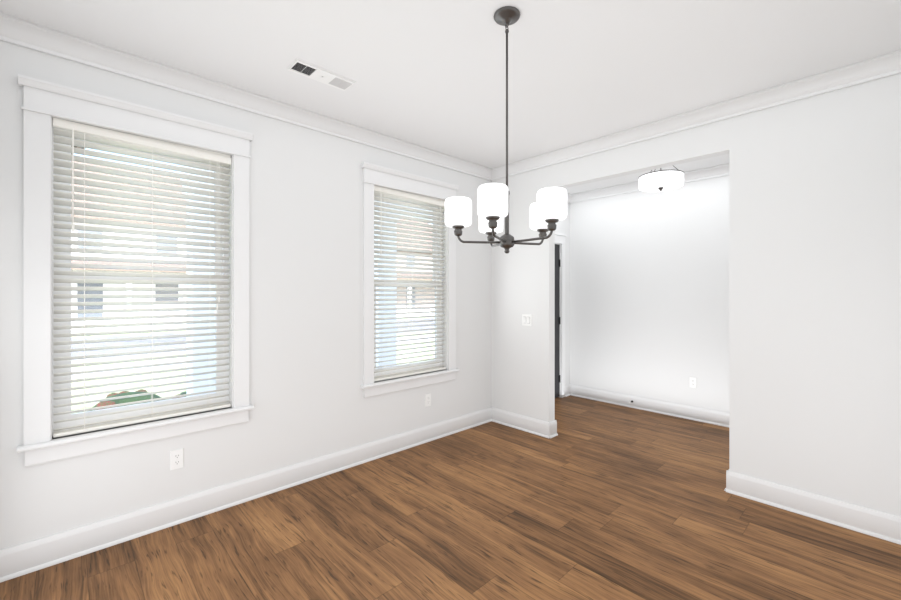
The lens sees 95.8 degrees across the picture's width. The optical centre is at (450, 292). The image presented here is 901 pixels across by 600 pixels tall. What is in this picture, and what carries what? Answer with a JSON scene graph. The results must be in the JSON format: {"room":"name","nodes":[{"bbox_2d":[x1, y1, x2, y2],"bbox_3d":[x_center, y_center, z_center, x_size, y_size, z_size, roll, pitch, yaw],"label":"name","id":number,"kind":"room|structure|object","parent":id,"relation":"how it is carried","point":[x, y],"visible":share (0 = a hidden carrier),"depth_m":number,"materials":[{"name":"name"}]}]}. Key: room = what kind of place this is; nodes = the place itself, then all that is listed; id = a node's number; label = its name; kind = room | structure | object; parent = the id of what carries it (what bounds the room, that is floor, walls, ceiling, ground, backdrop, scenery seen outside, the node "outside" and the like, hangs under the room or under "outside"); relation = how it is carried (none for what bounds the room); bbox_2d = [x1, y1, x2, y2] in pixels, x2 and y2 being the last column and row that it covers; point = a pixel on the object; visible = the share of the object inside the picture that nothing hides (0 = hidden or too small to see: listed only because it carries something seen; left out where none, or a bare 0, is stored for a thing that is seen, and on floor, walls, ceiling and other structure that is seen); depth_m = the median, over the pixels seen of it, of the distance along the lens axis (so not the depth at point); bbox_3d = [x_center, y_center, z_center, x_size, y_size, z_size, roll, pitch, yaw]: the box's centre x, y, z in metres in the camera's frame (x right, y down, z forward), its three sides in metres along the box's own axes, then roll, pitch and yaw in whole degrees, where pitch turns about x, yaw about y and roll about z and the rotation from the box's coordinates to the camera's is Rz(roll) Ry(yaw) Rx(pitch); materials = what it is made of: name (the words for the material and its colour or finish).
{"room":"dining room","nodes":[
{"label":"dining room","id":0,"kind":"room"},
{"bbox_2d":[0,40,569,549],"bbox_3d":[-0.369,0.031,3.817,5.630,2.740,0.150,0,0,-43],"label":"wall","id":1,"kind":"structure","parent":0,"point":[308,400],"depth_m":2.89,"materials":[{"name":"paint"}]},
{"bbox_2d":[17,74,253,466],"bbox_3d":[-1.791,-0.102,2.441,1.099,1.947,0.198,0,0,-43],"label":"window","id":2,"kind":"structure","parent":1,"relation":"in","point":[45,102],"depth_m":2.24,"materials":[{"name":"paint"}]},
{"bbox_2d":[53,117,230,437],"bbox_3d":[-1.781,-0.080,2.430,0.847,1.674,0.068,0,0,-43],"label":"window blind","id":3,"kind":"object","parent":2,"relation":"attached to","point":[70,129],"visible":0.94,"depth_m":2.38,"materials":[{"name":"white plastic"}]},
{"bbox_2d":[170,448,183,469],"bbox_3d":[-1.668,1.014,2.484,0.070,0.115,0.008,0,0,-43],"label":"electrical outlet","id":4,"kind":"object","parent":1,"relation":"attached to","point":[177,459],"visible":1,"depth_m":2.48,"materials":[{"name":"white plastic"}]},
{"bbox_2d":[0,408,491,582],"bbox_3d":[-0.904,1.329,3.189,3.750,0.145,0.029,0,0,-43],"label":"baseboard","id":5,"kind":"structure","parent":1,"relation":"attached to","point":[33,556],"depth_m":2.56,"materials":[{"name":"paint"}]},
{"bbox_2d":[0,12,492,180],"bbox_3d":[-0.890,-1.286,3.175,3.750,0.105,0.070,0,0,-43],"label":"crown molding","id":6,"kind":"structure","parent":1,"relation":"attached to","point":[30,35],"depth_m":2.54,"materials":[{"name":"paint"}]},
{"bbox_2d":[361,162,459,397],"bbox_3d":[-0.376,-0.102,3.775,1.099,1.947,0.198,0,0,-43],"label":"window","id":7,"kind":"structure","parent":1,"relation":"in","point":[386,177],"depth_m":3.71,"materials":[{"name":"paint"}]},
{"bbox_2d":[374,185,445,381],"bbox_3d":[-0.366,-0.080,3.764,0.847,1.674,0.068,0,0,-43],"label":"window blind","id":8,"kind":"object","parent":7,"relation":"attached to","point":[400,196],"visible":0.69,"depth_m":3.74,"materials":[{"name":"white plastic"}]},
{"bbox_2d":[425,393,430,406],"bbox_3d":[-0.211,1.015,3.858,0.070,0.115,0.008,0,0,-43],"label":"electrical outlet","id":9,"kind":"object","parent":1,"relation":"attached to","point":[427,399],"visible":1,"depth_m":3.85,"materials":[{"name":"white plastic"}]},
{"bbox_2d":[555,244,559,397],"bbox_3d":[1.143,0.372,5.151,0.914,2.034,0.111,0,0,-43],"label":"front door","id":10,"kind":"structure","parent":1,"relation":"in","point":[557,320],"depth_m":5.43,"materials":[{"name":"black wood"}]},
{"bbox_2d":[555,232,566,397],"bbox_3d":[1.105,0.304,5.183,1.112,2.195,0.182,0,0,-43],"label":"door frame","id":11,"kind":"structure","parent":1,"relation":"attached to","point":[560,239],"depth_m":5.46,"materials":[{"name":"paint"}]},
{"bbox_2d":[567,193,571,202],"bbox_3d":[1.107,-1.286,5.058,1.380,0.105,0.070,0,0,-43],"label":"crown molding","id":12,"kind":"structure","parent":1,"relation":"attached to","point":[569,196],"depth_m":5.54,"materials":[{"name":"paint"}]},
{"bbox_2d":[0,395,900,599],"bbox_3d":[0.856,1.431,2.519,5.630,0.060,3.720,0,0,-43],"label":"floor","id":13,"kind":"structure","parent":0,"point":[595,500],"depth_m":2.33,"materials":[{"name":"brown wood"}]},
{"bbox_2d":[0,0,900,193],"bbox_3d":[0.856,-1.399,2.519,5.630,0.120,3.720,0,0,-43],"label":"ceiling","id":14,"kind":"structure","parent":0,"point":[430,74],"depth_m":2.27,"materials":[{"name":"paint"}]},
{"bbox_2d":[287,58,355,90],"bbox_3d":[-0.787,-1.333,2.505,0.380,0.010,0.150,0,0,-43],"label":"ceiling vent","id":15,"kind":"object","parent":14,"relation":"in","point":[314,72],"visible":1,"depth_m":2.49,"materials":[{"name":"white metal"}]},
{"bbox_2d":[445,6,566,252],"bbox_3d":[0.288,-0.764,1.956,0.577,1.149,0.569,0,0,-43],"label":"chandelier","id":16,"kind":"object","parent":14,"relation":"hanging from","point":[548,210],"visible":1,"depth_m":1.92,"materials":[{"name":"glass"}]},
{"bbox_2d":[638,166,683,191],"bbox_3d":[2.085,-1.174,4.035,0.404,0.329,0.404,0,0,-43],"label":"flush-mount light","id":17,"kind":"object","parent":14,"relation":"attached to","point":[660,180],"visible":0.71,"depth_m":3.91,"materials":[{"name":"glass"}]},
{"bbox_2d":[570,175,728,412],"bbox_3d":[2.911,0.031,4.354,0.120,2.740,3.570,0,0,-43],"label":"wall","id":18,"kind":"structure","parent":0,"point":[649,295],"depth_m":4.80,"materials":[{"name":"paint"}]},
{"bbox_2d":[565,384,728,426],"bbox_3d":[2.723,1.329,4.430,0.050,0.145,3.200,0,0,-43],"label":"baseboard","id":19,"kind":"structure","parent":18,"relation":"attached to","point":[704,415],"depth_m":4.80,"materials":[{"name":"paint"}]},
{"bbox_2d":[572,163,728,202],"bbox_3d":[2.715,-1.286,4.424,0.070,0.105,3.200,0,0,-43],"label":"crown molding","id":20,"kind":"structure","parent":18,"relation":"attached to","point":[719,170],"depth_m":4.95,"materials":[{"name":"paint"}]},
{"bbox_2d":[690,377,696,387],"bbox_3d":[2.683,0.991,4.503,0.008,0.115,0.070,0,0,-43],"label":"electrical outlet","id":21,"kind":"object","parent":18,"relation":"attached to","point":[693,382],"visible":1,"depth_m":4.50,"materials":[{"name":"white plastic"}]},
{"bbox_2d":[491,73,900,516],"bbox_3d":[1.670,0.031,3.266,0.100,2.740,3.450,0,0,-43],"label":"wall","id":22,"kind":"structure","parent":0,"point":[814,294],"depth_m":2.61,"materials":[{"name":"paint"}]},
{"bbox_2d":[489,407,555,437],"bbox_3d":[0.723,1.329,4.197,0.059,0.145,0.736,0,0,-43],"label":"baseboard","id":23,"kind":"structure","parent":22,"relation":"attached to","point":[545,429],"depth_m":4.14,"materials":[{"name":"paint"}]},
{"bbox_2d":[522,314,531,325],"bbox_3d":[0.773,0.275,4.135,0.012,0.115,0.116,0,0,-43],"label":"light switch","id":24,"kind":"object","parent":22,"relation":"attached to","point":[526,319],"visible":1,"depth_m":4.13,"materials":[{"name":"white plastic"}]},
{"bbox_2d":[492,49,900,179],"bbox_3d":[1.608,-1.286,3.208,0.070,0.105,3.270,0,0,-43],"label":"crown molding","id":25,"kind":"structure","parent":22,"relation":"attached to","point":[885,65],"depth_m":2.84,"materials":[{"name":"paint"}]},
{"bbox_2d":[724,470,900,544],"bbox_3d":[2.373,1.329,2.447,0.059,0.145,1.234,0,0,-43],"label":"baseboard","id":26,"kind":"structure","parent":22,"relation":"attached to","point":[882,525],"depth_m":2.52,"materials":[{"name":"paint"}]},
{"label":"outside","id":27,"kind":"structure","parent":0,"visible":0},
{"bbox_2d":[71,317,434,413],"bbox_3d":[-47.635,2.051,55.475,240.000,0.200,139.830,0,0,-43],"label":"ground","id":28,"kind":"structure","parent":27,"point":[102,381],"depth_m":9.50,"materials":[{"name":"grey concrete"}]},
{"bbox_2d":[71,161,185,332],"bbox_3d":[-21.969,-3.129,24.615,10.800,10.160,13.850,0,0,-43],"label":"house","id":29,"kind":"structure","parent":28,"relation":"on","point":[123,285],"depth_m":22.20,"materials":[{"name":"grey"}]},
{"bbox_2d":[90,389,185,410],"bbox_3d":[-5.092,1.609,4.059,5.280,0.783,1.188,0,0,-43],"label":"shrubs","id":30,"kind":"object","parent":28,"relation":"on","point":[115,401],"depth_m":4.93,"materials":[{"name":"green plant"}]},
{"bbox_2d":[71,318,434,376],"bbox_3d":[-7.732,1.936,13.162,240.000,0.030,18.150,0,0,-43],"label":"street","id":31,"kind":"structure","parent":28,"relation":"on","point":[92,352],"depth_m":14.67,"materials":[{"name":"grey asphalt"}]},
{"bbox_2d":[180,165,431,396],"bbox_3d":[-0.458,-0.149,5.486,5.550,4.199,2.800,0,0,-43],"label":"porch","id":32,"kind":"object","parent":28,"relation":"on","point":[192,384],"depth_m":4.12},
{"bbox_2d":[397,219,434,316],"bbox_3d":[-6.327,-2.949,39.366,11.800,9.800,12.850,0,0,-43],"label":"house","id":33,"kind":"structure","parent":28,"relation":"on","point":[411,310],"depth_m":36.54,"materials":[{"name":"grey"}]}
]}

